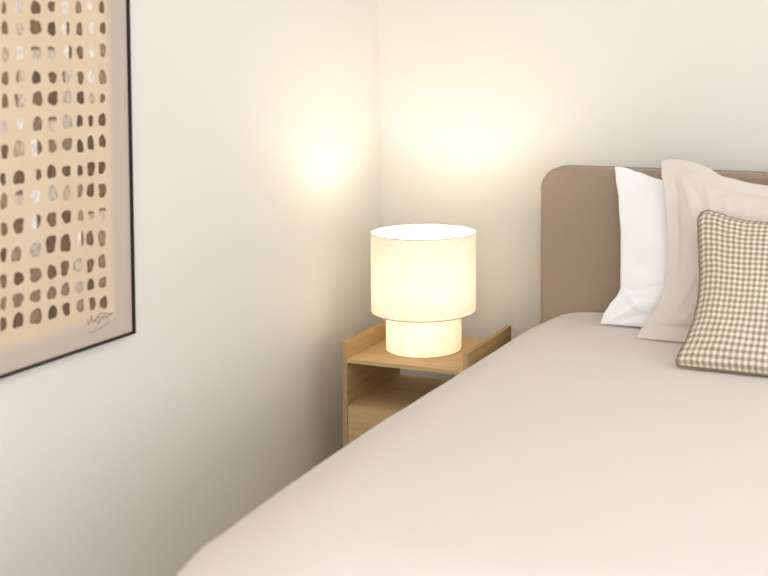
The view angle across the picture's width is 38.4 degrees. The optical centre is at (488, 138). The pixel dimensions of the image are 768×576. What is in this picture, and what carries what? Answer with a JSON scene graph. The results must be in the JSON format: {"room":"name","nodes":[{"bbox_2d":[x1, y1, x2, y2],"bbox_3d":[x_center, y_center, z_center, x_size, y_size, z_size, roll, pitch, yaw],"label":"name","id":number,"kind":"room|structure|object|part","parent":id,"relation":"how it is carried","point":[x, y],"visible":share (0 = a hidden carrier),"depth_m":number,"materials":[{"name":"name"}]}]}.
{"room":"bedroom","nodes":[
{"label":"bedroom","id":0,"kind":"room"},
{"bbox_2d":[0,0,381,575],"bbox_3d":[-1.331,0.102,1.983,0.120,2.630,4.800,1,4,21],"label":"wall","id":1,"kind":"structure","parent":0,"point":[256,123],"depth_m":3.21,"materials":[{"name":"white paint"}]},
{"bbox_2d":[0,0,135,378],"bbox_3d":[-1.090,-0.054,2.402,0.021,1.188,0.920,1,4,21],"label":"framed artwork","id":2,"kind":"object","parent":1,"relation":"attached to","point":[67,254],"visible":1,"depth_m":2.61,"materials":[{"name":"beige paper"}]},
{"bbox_2d":[379,0,767,379],"bbox_3d":[1.707,0.001,3.448,4.740,2.630,0.120,1,4,21],"label":"wall","id":3,"kind":"structure","parent":0,"point":[480,100],"depth_m":3.98,"materials":[{"name":"white paint"}]},
{"bbox_3d":[0.826,1.520,1.250,4.740,0.100,5.040,1,4,21],"label":"floor","id":4,"kind":"structure","parent":0,"visible":0},
{"bbox_2d":[342,320,510,446],"bbox_3d":[-0.203,0.979,3.748,0.450,0.638,0.403,1,4,21],"label":"nightstand","id":5,"kind":"object","parent":4,"relation":"on","point":[374,389],"visible":0.34,"depth_m":3.66,"materials":[{"name":"brown wood"}]},
{"bbox_3d":[-0.404,0.974,3.825,0.018,0.638,0.403,1,4,21],"label":"panel","id":6,"kind":"part","parent":5,"relation":"part of","materials":[{"name":"brown wood"}]},
{"bbox_3d":[-0.208,0.963,3.733,0.410,0.168,0.373,1,4,21],"label":"drawer","id":7,"kind":"part","parent":5,"relation":"part of","materials":[{"name":"brown wood"}]},
{"bbox_2d":[349,375,448,410],"bbox_3d":[-0.202,0.885,3.743,0.414,0.017,0.381,1,4,21],"label":"shelf","id":8,"kind":"object","parent":5,"relation":"attached to","point":[392,392],"depth_m":3.76,"materials":[{"name":"brown wood"}]},
{"bbox_2d":[370,224,475,358],"bbox_3d":[-0.221,0.516,3.734,0.359,0.404,0.359,3,5,34],"label":"table lamp","id":9,"kind":"object","parent":5,"relation":"on","point":[423,276],"visible":1,"depth_m":3.60,"materials":[{"name":"fabric"}]},
{"bbox_3d":[-0.221,0.316,3.720,0.359,0.003,0.359,3,5,34],"label":"shade trim","id":10,"kind":"part","parent":9,"relation":"part of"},
{"bbox_3d":[-0.221,0.585,3.739,0.359,0.003,0.359,3,5,34],"label":"shade trim","id":11,"kind":"part","parent":9,"relation":"part of","materials":[{"name":"beige fabric"}]},
{"bbox_3d":[-0.221,0.640,3.743,0.259,0.152,0.259,1,4,21],"label":"lamp shade","id":12,"kind":"part","parent":9,"relation":"part of","materials":[{"name":"fabric"}]},
{"bbox_3d":[-0.221,0.716,3.748,0.261,0.003,0.261,1,4,19],"label":"shade trim","id":13,"kind":"part","parent":9,"relation":"part of","materials":[{"name":"beige fabric"}]},
{"bbox_3d":[-0.001,0.985,3.671,0.018,0.638,0.403,1,4,21],"label":"panel","id":14,"kind":"part","parent":5,"relation":"part of","materials":[{"name":"brown wood"}]},
{"bbox_2d":[541,165,767,323],"bbox_3d":[0.590,0.774,2.566,1.600,1.209,2.018,1,4,21],"label":"headboard","id":15,"kind":"object","parent":4,"relation":"on","point":[581,232],"visible":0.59,"depth_m":3.63,"materials":[{"name":"fabric"}]},
{"bbox_2d":[177,312,767,575],"bbox_3d":[0.535,0.877,2.463,1.906,0.461,2.078,1,4,21],"label":"bedspread","id":16,"kind":"object","parent":15,"relation":"on","point":[580,445],"visible":0.88,"depth_m":2.18,"materials":[{"name":"fabric"}]},
{"bbox_2d":[601,167,666,326],"bbox_3d":[0.720,0.343,3.324,0.747,0.481,0.176,1,4,21],"label":"pillow","id":17,"kind":"object","parent":16,"relation":"on","point":[642,211],"visible":0.37,"depth_m":3.40,"materials":[{"name":"white fabric"}]},
{"bbox_2d":[636,159,767,341],"bbox_3d":[0.789,0.334,3.174,0.691,0.519,0.204,1,4,21],"label":"pillow","id":18,"kind":"object","parent":16,"relation":"on","point":[690,188],"visible":0.57,"depth_m":3.24,"materials":[{"name":"fabric"}]},
{"bbox_2d":[676,210,767,375],"bbox_3d":[0.764,0.413,2.945,0.479,0.393,0.292,1,4,21],"label":"cushion","id":19,"kind":"object","parent":16,"relation":"on","point":[728,332],"visible":1,"depth_m":2.92,"materials":[{"name":"beige fabric"}]}
]}

